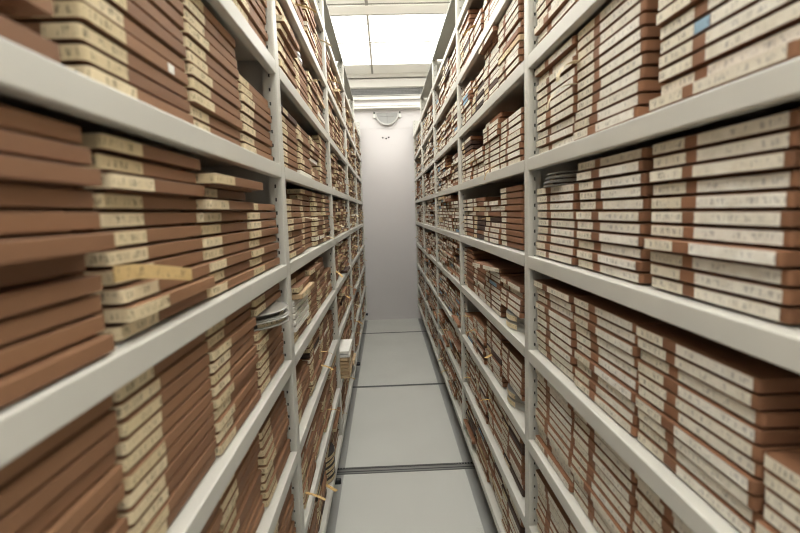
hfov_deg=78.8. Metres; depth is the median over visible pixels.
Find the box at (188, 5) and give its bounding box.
[181,0,234,57]
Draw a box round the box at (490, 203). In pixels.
[484,200,507,206]
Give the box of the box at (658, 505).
[638,480,688,532]
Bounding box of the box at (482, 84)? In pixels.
[474,81,484,95]
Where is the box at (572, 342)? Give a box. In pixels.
[537,315,577,346]
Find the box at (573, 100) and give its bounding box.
[537,95,580,124]
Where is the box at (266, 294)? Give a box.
[250,283,278,307]
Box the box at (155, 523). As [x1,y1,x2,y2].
[141,437,216,532]
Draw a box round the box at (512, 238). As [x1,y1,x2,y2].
[501,234,524,243]
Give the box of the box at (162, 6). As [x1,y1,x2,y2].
[147,0,183,29]
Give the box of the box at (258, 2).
[255,0,265,15]
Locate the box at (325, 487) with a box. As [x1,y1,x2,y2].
[318,487,325,523]
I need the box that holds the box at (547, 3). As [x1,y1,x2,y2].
[537,0,553,18]
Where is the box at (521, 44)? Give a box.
[499,41,523,70]
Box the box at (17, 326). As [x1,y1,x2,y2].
[0,294,101,344]
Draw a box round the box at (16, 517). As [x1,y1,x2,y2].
[0,427,119,532]
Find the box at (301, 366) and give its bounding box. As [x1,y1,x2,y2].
[296,361,307,385]
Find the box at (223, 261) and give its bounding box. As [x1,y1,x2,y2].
[194,250,251,271]
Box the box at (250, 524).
[244,494,262,532]
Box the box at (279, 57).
[278,53,293,77]
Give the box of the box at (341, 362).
[340,350,351,364]
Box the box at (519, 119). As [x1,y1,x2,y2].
[501,114,523,133]
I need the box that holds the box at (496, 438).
[488,422,504,454]
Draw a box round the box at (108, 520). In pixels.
[92,506,117,532]
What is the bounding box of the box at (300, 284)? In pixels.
[291,276,309,292]
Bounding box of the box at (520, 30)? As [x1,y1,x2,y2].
[498,27,523,59]
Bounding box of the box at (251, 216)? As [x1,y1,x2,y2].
[236,212,275,221]
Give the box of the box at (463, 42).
[460,30,469,50]
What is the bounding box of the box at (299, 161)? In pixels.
[297,158,311,169]
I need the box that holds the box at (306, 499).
[303,462,315,508]
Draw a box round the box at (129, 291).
[87,263,209,305]
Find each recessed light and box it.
[330,14,368,42]
[337,42,370,65]
[368,13,446,41]
[370,41,437,64]
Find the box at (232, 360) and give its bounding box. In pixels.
[208,336,253,384]
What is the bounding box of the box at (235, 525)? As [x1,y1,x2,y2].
[228,469,261,532]
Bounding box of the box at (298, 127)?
[295,124,307,137]
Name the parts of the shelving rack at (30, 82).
shelf, shelf, panel, shelf, shelf, shelf, shelf, shelf, shelf, shelf, shelf, panel, shelf, shelf, shelf, shelf, shelf, shelf, shelf, panel, shelf, shelf, shelf, shelf, shelf, shelf, shelf, shelf, shelf, shelf, shelf, shelf, shelf, shelf, shelf, shelf, shelf, shelf, shelf, shelf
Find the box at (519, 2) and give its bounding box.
[498,0,523,35]
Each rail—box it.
[337,462,474,474]
[352,383,444,387]
[362,331,426,333]
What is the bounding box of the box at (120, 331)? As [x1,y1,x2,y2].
[96,290,206,340]
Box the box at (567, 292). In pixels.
[534,279,598,302]
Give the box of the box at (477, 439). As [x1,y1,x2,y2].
[477,439,487,466]
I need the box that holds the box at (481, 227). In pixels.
[474,225,488,229]
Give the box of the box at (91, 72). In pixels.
[65,65,193,124]
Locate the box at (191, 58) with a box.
[182,50,238,99]
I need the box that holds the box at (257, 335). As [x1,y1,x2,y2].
[253,328,269,341]
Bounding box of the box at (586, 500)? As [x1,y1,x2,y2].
[574,481,610,532]
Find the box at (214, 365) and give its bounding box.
[207,327,253,372]
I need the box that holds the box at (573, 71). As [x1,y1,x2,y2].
[537,66,578,100]
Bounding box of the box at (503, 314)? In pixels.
[487,300,505,316]
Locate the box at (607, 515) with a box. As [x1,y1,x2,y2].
[571,463,625,532]
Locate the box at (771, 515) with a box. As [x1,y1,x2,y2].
[764,503,799,532]
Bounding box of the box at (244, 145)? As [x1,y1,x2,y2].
[240,143,272,160]
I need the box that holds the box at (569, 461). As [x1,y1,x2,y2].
[535,415,571,467]
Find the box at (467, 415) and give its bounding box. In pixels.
[466,412,476,436]
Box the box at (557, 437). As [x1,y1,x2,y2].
[536,407,573,458]
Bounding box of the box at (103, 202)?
[64,193,196,212]
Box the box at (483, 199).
[474,197,506,202]
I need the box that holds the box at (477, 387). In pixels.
[477,387,489,408]
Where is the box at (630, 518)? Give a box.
[573,446,634,525]
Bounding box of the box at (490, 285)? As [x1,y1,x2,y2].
[486,281,502,294]
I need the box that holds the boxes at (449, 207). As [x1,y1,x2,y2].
[415,0,781,532]
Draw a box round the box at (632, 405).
[577,360,637,413]
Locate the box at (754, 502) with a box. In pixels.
[638,408,766,510]
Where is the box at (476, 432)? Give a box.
[475,430,489,459]
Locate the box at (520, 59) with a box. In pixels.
[498,56,523,84]
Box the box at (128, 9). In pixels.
[104,0,186,58]
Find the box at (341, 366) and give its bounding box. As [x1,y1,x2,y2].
[340,355,351,367]
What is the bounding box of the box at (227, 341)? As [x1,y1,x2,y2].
[207,317,255,360]
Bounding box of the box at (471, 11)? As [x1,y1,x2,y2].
[459,9,479,33]
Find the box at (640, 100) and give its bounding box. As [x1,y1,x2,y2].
[574,93,660,130]
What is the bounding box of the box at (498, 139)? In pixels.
[485,136,501,149]
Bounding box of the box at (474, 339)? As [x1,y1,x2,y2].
[472,336,485,355]
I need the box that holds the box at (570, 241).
[537,234,587,247]
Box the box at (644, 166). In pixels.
[577,160,671,180]
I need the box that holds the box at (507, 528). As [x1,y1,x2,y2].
[502,514,509,532]
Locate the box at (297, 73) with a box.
[293,66,306,89]
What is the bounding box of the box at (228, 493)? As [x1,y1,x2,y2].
[220,435,258,510]
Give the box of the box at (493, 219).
[486,217,507,222]
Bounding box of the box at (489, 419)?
[489,419,502,446]
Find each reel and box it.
[254,300,287,322]
[254,310,289,330]
[543,179,588,187]
[545,175,576,182]
[547,170,585,177]
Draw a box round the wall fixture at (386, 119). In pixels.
[373,111,400,125]
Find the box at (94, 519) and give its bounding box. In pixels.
[72,482,124,532]
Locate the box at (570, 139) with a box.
[539,136,572,153]
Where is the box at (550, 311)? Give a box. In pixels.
[536,301,576,328]
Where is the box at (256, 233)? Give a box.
[236,227,277,239]
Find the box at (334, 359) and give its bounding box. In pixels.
[328,355,335,374]
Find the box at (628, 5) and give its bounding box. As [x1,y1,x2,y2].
[578,0,642,51]
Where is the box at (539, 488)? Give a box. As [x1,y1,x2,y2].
[538,485,564,532]
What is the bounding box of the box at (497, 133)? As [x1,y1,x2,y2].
[483,130,501,143]
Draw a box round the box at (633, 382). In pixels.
[577,341,639,390]
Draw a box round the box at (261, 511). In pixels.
[250,503,264,532]
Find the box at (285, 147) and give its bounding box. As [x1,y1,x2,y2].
[283,143,296,156]
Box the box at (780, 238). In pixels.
[651,224,799,248]
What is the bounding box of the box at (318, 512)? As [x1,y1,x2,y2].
[317,475,326,516]
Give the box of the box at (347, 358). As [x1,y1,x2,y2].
[340,357,349,360]
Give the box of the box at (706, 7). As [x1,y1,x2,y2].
[660,0,730,40]
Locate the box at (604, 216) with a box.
[576,210,669,222]
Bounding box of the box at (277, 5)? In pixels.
[275,0,293,34]
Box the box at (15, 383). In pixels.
[0,334,114,407]
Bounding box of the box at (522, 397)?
[502,370,524,400]
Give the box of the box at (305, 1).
[301,0,315,28]
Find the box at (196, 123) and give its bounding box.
[193,119,240,145]
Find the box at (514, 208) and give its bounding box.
[500,205,524,211]
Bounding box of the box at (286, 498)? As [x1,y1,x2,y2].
[274,482,291,532]
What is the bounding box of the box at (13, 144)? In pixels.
[0,129,91,165]
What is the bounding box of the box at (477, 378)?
[475,374,488,396]
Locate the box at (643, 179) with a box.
[579,173,667,190]
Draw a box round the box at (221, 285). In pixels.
[207,269,253,297]
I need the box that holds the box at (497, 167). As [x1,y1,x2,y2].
[485,165,500,173]
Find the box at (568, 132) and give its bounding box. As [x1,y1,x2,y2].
[536,125,577,147]
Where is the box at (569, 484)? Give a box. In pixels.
[535,435,574,492]
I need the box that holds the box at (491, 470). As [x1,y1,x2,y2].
[488,462,501,498]
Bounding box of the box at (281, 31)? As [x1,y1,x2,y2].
[276,23,296,57]
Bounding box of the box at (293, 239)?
[288,235,302,243]
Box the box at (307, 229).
[297,227,310,232]
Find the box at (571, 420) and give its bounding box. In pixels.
[538,381,574,425]
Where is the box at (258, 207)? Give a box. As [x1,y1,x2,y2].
[243,203,274,211]
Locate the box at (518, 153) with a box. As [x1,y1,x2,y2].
[500,149,523,162]
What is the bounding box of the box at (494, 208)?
[486,206,506,211]
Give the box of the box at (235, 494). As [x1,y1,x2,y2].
[220,444,259,525]
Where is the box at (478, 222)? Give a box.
[474,220,490,225]
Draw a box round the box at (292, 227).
[288,224,302,231]
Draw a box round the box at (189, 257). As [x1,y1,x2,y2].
[65,251,203,286]
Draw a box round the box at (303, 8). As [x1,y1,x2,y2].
[301,5,315,33]
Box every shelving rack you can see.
[0,0,367,532]
[413,0,799,532]
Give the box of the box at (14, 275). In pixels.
[0,255,85,288]
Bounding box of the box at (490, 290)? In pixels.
[485,286,500,300]
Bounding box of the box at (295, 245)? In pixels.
[289,241,302,250]
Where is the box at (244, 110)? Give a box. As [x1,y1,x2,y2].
[238,103,270,131]
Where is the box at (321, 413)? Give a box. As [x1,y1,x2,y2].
[314,411,322,442]
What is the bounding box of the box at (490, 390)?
[488,386,500,408]
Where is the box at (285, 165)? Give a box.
[284,164,296,171]
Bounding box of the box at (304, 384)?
[297,372,309,400]
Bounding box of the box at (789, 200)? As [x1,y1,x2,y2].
[651,191,799,210]
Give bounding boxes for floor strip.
[326,321,367,532]
[418,319,497,532]
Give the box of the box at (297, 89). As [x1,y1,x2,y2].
[296,88,307,104]
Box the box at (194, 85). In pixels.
[183,77,240,119]
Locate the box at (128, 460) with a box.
[114,378,210,472]
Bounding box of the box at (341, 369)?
[340,358,351,371]
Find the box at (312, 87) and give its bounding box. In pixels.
[306,76,317,95]
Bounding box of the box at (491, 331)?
[487,324,509,344]
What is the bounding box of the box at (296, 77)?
[294,74,307,94]
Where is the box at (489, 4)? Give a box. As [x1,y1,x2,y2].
[485,0,492,14]
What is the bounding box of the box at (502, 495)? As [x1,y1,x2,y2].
[502,495,517,532]
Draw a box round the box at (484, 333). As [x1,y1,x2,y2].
[473,320,486,336]
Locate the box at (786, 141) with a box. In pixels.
[653,130,799,168]
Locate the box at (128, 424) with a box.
[115,353,209,437]
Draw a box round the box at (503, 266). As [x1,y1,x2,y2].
[473,260,524,272]
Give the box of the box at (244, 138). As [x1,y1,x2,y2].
[237,133,271,154]
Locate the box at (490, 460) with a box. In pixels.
[490,460,501,489]
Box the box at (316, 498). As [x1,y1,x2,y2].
[315,462,325,501]
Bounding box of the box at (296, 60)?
[293,58,306,79]
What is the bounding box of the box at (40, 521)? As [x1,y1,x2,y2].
[16,447,116,532]
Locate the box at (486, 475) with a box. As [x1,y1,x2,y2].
[476,450,489,481]
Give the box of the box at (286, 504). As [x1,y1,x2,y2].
[276,490,290,532]
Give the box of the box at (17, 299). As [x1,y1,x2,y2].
[0,274,102,318]
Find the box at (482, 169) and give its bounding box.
[473,166,486,174]
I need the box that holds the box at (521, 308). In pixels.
[501,293,524,311]
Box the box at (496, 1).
[484,0,498,25]
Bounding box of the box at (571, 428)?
[537,387,574,433]
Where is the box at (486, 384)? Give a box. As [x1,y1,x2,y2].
[476,367,488,387]
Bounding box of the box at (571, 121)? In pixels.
[538,115,578,139]
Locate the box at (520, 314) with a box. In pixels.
[501,298,524,317]
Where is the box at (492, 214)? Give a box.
[484,211,507,216]
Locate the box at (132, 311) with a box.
[89,276,214,323]
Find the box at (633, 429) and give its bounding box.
[574,376,640,436]
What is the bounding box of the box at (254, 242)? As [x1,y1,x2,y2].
[242,235,275,247]
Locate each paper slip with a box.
[113,264,191,281]
[295,3,315,12]
[305,492,325,500]
[326,484,337,491]
[463,24,475,35]
[546,83,576,110]
[556,60,579,81]
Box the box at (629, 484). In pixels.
[574,421,637,493]
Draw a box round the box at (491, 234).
[484,231,502,238]
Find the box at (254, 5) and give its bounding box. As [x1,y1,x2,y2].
[248,0,265,24]
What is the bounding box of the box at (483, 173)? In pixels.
[473,171,484,178]
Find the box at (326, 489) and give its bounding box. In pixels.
[318,489,326,531]
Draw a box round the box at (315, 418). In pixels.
[311,402,321,430]
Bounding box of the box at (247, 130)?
[237,123,271,146]
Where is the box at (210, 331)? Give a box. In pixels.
[205,301,251,336]
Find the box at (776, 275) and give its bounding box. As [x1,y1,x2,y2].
[650,250,799,286]
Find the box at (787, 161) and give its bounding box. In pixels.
[650,150,799,183]
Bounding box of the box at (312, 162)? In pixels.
[308,157,316,165]
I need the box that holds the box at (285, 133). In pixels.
[282,128,297,144]
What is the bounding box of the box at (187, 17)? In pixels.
[181,9,236,68]
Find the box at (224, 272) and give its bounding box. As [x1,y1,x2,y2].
[204,260,249,281]
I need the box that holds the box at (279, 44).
[277,40,292,65]
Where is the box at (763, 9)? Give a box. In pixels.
[659,0,799,68]
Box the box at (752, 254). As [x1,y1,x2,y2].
[644,237,799,267]
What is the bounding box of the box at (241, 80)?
[237,74,267,106]
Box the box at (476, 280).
[474,277,486,288]
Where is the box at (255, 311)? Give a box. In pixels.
[250,290,280,316]
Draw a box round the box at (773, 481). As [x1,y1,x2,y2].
[764,469,799,508]
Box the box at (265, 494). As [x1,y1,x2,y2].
[261,439,289,498]
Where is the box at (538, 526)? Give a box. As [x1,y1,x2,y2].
[537,522,542,532]
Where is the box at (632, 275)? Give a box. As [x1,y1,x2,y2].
[578,258,658,283]
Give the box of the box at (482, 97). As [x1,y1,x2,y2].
[472,94,483,110]
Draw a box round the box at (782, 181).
[653,171,799,196]
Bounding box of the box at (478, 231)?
[474,229,485,234]
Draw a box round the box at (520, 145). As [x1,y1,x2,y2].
[500,142,523,156]
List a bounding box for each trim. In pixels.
[327,2,449,14]
[347,72,427,78]
[348,78,425,87]
[348,95,420,100]
[354,102,419,110]
[354,111,419,128]
[364,0,372,73]
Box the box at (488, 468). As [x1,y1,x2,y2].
[488,468,501,504]
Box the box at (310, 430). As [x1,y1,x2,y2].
[301,426,311,462]
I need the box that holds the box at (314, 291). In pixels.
[307,287,316,300]
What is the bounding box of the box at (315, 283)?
[308,282,316,295]
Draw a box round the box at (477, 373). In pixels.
[476,370,488,392]
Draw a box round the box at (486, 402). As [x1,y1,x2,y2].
[476,383,488,405]
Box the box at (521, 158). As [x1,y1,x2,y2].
[501,156,523,167]
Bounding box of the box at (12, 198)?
[0,185,93,211]
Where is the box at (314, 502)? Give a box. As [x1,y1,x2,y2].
[307,502,314,532]
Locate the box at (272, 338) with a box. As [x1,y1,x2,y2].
[255,325,281,357]
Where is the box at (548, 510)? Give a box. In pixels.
[538,490,561,532]
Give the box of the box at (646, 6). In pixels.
[578,0,658,60]
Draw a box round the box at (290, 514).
[283,501,293,532]
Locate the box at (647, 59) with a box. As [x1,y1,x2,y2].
[578,53,663,100]
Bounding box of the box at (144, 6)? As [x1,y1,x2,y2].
[129,0,183,43]
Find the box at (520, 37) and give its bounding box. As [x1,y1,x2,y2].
[498,34,523,66]
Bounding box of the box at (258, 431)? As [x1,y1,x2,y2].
[220,431,258,499]
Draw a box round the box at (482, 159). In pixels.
[473,156,484,165]
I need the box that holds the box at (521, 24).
[500,19,523,51]
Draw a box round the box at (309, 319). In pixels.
[307,307,317,324]
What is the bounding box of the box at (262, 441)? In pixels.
[259,397,285,447]
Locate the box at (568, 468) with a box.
[537,423,573,475]
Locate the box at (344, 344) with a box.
[339,339,351,353]
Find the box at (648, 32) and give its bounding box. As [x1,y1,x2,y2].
[578,26,662,81]
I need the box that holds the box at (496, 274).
[485,269,524,277]
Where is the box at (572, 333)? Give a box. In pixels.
[537,308,577,337]
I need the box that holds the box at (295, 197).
[286,195,309,200]
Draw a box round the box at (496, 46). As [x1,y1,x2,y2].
[485,43,497,64]
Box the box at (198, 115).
[189,105,240,139]
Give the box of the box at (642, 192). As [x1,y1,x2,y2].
[580,186,671,200]
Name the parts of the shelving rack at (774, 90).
shelf, shelf, shelf, panel, shelf, shelf, shelf, shelf, shelf, shelf, shelf, shelf, shelf, panel, shelf, shelf, shelf, shelf, shelf, shelf, shelf, shelf, shelf, panel, shelf, shelf, shelf, shelf, shelf, shelf, shelf, shelf, shelf, shelf, shelf, panel, shelf, shelf, shelf, shelf, shelf, panel, shelf, shelf, shelf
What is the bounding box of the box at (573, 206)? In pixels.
[537,202,592,210]
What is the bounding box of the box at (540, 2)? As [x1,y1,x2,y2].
[536,0,545,10]
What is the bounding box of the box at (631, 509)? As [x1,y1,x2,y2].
[575,439,637,515]
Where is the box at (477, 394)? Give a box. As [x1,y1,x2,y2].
[475,390,487,414]
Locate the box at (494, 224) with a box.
[486,222,501,227]
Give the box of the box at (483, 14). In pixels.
[470,13,484,39]
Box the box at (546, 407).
[537,394,574,442]
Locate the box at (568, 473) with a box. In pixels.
[538,429,574,482]
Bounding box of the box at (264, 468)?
[258,418,288,473]
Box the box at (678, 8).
[656,0,704,26]
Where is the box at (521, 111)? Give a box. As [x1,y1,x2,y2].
[501,107,523,127]
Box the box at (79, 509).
[40,464,123,532]
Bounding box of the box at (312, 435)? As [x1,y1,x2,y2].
[301,431,314,472]
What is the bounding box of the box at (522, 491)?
[504,453,524,496]
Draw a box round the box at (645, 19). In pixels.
[577,12,659,71]
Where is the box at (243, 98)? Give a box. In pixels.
[239,93,271,123]
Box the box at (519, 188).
[500,185,523,193]
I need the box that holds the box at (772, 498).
[765,486,799,527]
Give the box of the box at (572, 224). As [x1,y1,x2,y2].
[539,219,587,228]
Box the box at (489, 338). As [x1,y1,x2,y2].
[487,334,501,355]
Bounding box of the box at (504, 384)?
[488,362,508,386]
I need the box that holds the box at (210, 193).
[189,187,244,200]
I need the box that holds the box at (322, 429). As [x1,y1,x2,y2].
[314,425,323,459]
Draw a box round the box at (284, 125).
[282,122,295,137]
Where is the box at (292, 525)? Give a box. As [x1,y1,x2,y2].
[288,521,294,532]
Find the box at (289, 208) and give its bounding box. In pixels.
[287,206,299,211]
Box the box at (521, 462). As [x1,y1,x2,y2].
[502,427,524,467]
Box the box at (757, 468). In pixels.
[638,384,766,477]
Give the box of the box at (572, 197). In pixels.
[537,193,591,203]
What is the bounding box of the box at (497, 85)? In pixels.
[484,82,499,101]
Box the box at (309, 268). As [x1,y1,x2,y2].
[297,263,320,274]
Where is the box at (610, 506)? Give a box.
[572,455,634,532]
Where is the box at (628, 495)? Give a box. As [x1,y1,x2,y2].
[573,430,637,505]
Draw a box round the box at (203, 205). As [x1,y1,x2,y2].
[181,199,253,212]
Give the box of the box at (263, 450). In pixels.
[258,404,286,456]
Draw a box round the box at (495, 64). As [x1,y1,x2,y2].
[483,58,498,80]
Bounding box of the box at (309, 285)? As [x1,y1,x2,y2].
[292,282,314,299]
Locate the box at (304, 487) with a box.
[302,452,314,496]
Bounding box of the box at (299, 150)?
[296,146,309,158]
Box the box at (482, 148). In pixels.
[471,146,485,156]
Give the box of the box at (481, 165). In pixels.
[475,163,485,169]
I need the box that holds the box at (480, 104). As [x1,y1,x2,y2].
[472,99,483,115]
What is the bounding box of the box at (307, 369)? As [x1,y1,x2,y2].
[297,366,309,395]
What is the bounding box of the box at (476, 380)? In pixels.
[476,380,488,401]
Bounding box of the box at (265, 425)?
[258,390,284,439]
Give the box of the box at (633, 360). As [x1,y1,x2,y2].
[576,324,642,367]
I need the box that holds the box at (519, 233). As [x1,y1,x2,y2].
[502,229,524,237]
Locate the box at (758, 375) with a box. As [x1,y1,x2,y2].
[636,324,799,392]
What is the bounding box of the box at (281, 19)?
[276,15,299,51]
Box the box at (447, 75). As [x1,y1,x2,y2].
[443,69,450,81]
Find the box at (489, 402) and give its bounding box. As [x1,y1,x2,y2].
[488,400,501,427]
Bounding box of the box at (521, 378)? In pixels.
[502,354,524,382]
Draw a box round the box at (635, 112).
[573,106,650,140]
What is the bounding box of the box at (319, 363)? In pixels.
[309,360,321,385]
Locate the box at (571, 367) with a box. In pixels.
[537,337,578,372]
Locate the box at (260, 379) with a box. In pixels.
[257,347,282,385]
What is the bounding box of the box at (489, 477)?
[489,477,501,510]
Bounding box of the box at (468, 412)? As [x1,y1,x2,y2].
[467,408,476,430]
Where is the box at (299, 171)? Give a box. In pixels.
[297,170,311,178]
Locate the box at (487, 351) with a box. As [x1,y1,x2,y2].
[485,348,502,371]
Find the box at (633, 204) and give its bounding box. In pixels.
[580,199,669,210]
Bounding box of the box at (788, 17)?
[659,1,799,82]
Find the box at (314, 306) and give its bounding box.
[307,302,316,318]
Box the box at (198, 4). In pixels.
[190,0,235,48]
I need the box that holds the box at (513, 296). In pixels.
[502,287,524,305]
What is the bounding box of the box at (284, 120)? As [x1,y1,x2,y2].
[282,115,295,131]
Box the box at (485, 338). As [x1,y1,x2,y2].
[474,324,486,341]
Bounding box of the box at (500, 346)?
[487,329,502,349]
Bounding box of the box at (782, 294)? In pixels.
[651,263,799,304]
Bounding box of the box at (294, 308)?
[292,294,307,312]
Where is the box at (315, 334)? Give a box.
[307,328,318,347]
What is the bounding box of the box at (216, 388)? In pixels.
[209,345,256,396]
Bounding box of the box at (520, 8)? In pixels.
[498,5,523,41]
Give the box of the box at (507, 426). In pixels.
[502,416,524,455]
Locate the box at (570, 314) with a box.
[538,294,576,319]
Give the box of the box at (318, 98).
[316,93,324,108]
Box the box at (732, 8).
[660,0,762,54]
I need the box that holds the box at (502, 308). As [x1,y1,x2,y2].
[486,295,507,311]
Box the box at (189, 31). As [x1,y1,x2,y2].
[180,22,238,79]
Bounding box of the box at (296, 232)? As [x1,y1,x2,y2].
[288,230,301,237]
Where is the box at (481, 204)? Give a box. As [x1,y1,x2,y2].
[473,202,488,206]
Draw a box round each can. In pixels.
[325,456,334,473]
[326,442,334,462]
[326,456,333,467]
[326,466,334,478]
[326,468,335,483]
[506,309,524,323]
[506,318,524,332]
[507,383,524,403]
[507,394,524,411]
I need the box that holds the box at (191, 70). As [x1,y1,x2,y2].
[184,63,240,109]
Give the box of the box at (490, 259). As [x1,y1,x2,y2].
[474,259,505,261]
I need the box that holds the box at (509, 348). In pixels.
[503,343,524,369]
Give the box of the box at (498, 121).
[483,118,506,133]
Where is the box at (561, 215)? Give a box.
[538,211,586,219]
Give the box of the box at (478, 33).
[470,24,483,49]
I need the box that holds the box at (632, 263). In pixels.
[577,249,659,271]
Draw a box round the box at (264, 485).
[260,434,286,490]
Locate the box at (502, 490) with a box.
[502,490,519,532]
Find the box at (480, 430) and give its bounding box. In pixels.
[476,419,488,446]
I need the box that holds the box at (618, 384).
[575,350,640,402]
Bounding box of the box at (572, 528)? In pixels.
[570,522,577,532]
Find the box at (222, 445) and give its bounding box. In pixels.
[215,389,260,455]
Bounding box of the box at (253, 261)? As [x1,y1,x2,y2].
[247,250,276,266]
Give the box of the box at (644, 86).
[576,80,667,120]
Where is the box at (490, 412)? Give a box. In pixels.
[488,408,502,437]
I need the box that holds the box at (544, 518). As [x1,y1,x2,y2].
[537,503,553,532]
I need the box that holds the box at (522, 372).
[502,348,524,376]
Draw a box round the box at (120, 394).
[112,332,205,401]
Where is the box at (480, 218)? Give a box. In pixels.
[474,216,489,220]
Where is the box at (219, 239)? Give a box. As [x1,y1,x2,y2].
[186,231,249,249]
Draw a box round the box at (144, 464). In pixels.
[121,390,211,490]
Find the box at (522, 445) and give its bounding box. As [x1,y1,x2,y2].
[503,414,524,449]
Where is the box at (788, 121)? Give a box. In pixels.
[652,109,799,154]
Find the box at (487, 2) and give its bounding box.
[483,0,490,10]
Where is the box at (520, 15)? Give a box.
[498,12,523,47]
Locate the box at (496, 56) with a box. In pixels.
[484,51,499,74]
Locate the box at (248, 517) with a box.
[240,489,260,532]
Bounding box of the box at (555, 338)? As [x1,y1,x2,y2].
[537,323,578,355]
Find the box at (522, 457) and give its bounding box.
[502,422,524,461]
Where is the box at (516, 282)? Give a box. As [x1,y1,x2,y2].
[500,276,524,292]
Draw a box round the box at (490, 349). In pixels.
[487,343,502,365]
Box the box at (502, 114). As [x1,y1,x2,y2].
[486,111,515,126]
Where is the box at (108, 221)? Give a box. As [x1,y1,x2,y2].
[71,212,196,231]
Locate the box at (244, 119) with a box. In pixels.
[240,113,269,138]
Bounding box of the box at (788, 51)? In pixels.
[649,39,799,111]
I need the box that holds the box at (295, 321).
[293,304,308,325]
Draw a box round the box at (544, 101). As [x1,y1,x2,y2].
[538,75,579,108]
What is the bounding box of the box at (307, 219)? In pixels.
[296,217,311,223]
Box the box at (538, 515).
[536,509,549,532]
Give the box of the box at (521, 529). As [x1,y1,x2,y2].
[502,484,524,532]
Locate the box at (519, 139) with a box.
[500,135,523,150]
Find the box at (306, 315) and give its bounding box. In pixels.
[293,310,308,331]
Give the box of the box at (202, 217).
[181,212,246,224]
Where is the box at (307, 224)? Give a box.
[298,222,311,227]
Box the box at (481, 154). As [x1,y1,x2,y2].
[471,151,484,161]
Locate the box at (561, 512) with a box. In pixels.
[536,469,571,532]
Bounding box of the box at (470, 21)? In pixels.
[460,19,474,42]
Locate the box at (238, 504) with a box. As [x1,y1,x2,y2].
[223,461,257,532]
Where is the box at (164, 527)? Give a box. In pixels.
[156,450,215,532]
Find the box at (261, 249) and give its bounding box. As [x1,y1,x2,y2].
[242,242,278,256]
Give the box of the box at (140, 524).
[127,425,215,532]
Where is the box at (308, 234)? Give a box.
[296,232,311,238]
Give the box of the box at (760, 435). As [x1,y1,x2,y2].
[638,360,799,444]
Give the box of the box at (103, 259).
[85,238,202,268]
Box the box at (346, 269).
[340,266,349,273]
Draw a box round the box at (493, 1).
[484,0,495,21]
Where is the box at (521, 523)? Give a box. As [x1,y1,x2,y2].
[503,482,523,526]
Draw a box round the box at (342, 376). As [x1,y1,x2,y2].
[341,362,352,378]
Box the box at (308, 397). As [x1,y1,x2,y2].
[299,397,308,422]
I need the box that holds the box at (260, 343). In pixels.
[253,325,280,349]
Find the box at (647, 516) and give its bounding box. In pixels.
[638,502,665,532]
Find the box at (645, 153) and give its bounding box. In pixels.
[578,147,667,170]
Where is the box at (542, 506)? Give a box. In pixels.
[538,496,558,532]
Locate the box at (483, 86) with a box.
[473,85,484,100]
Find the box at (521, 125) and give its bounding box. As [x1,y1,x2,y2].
[501,121,523,139]
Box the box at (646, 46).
[578,40,663,91]
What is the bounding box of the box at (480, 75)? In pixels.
[472,68,484,86]
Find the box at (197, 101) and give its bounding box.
[186,91,242,129]
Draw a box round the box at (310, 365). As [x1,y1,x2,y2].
[307,346,319,368]
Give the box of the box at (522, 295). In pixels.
[503,283,524,298]
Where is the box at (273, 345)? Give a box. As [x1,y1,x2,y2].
[256,332,282,367]
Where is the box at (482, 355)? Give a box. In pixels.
[474,343,487,359]
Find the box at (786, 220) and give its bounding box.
[651,210,799,229]
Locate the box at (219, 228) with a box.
[181,222,246,237]
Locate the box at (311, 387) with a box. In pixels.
[308,364,321,390]
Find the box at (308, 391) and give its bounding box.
[298,388,310,417]
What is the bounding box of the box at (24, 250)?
[0,233,115,266]
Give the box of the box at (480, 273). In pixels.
[475,269,486,278]
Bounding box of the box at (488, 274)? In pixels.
[486,271,502,283]
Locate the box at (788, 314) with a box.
[652,276,799,323]
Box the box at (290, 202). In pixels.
[286,199,300,205]
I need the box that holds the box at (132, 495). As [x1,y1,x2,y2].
[117,402,213,508]
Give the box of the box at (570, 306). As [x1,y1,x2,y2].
[537,287,576,311]
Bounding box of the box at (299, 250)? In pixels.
[289,247,304,257]
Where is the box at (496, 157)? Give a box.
[484,153,502,164]
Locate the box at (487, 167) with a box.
[485,159,502,169]
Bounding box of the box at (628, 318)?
[574,296,669,332]
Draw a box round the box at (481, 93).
[472,88,483,105]
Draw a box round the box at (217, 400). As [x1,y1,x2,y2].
[211,354,258,408]
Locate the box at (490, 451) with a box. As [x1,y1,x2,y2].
[490,451,502,481]
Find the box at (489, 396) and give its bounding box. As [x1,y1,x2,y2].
[489,396,502,421]
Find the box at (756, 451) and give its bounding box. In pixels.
[638,372,799,461]
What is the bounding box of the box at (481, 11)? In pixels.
[469,8,484,35]
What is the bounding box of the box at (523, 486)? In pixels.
[505,453,524,490]
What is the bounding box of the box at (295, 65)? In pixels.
[293,61,306,84]
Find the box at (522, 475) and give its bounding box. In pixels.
[502,438,524,478]
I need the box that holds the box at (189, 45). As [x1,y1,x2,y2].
[183,36,237,89]
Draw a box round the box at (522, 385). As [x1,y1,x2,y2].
[502,359,524,388]
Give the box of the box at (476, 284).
[475,282,485,292]
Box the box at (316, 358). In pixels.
[309,352,319,373]
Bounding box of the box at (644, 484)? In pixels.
[635,472,692,532]
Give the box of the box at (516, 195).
[501,191,524,199]
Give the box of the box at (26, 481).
[0,410,116,515]
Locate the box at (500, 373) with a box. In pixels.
[486,353,503,376]
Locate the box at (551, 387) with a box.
[535,369,572,408]
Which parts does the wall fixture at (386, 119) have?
panel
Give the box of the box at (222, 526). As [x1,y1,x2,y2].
[219,456,257,530]
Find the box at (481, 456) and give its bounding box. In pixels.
[476,442,488,473]
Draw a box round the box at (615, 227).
[578,221,669,235]
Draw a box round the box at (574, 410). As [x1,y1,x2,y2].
[573,408,634,471]
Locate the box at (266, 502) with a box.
[263,447,290,506]
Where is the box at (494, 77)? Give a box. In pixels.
[484,70,498,91]

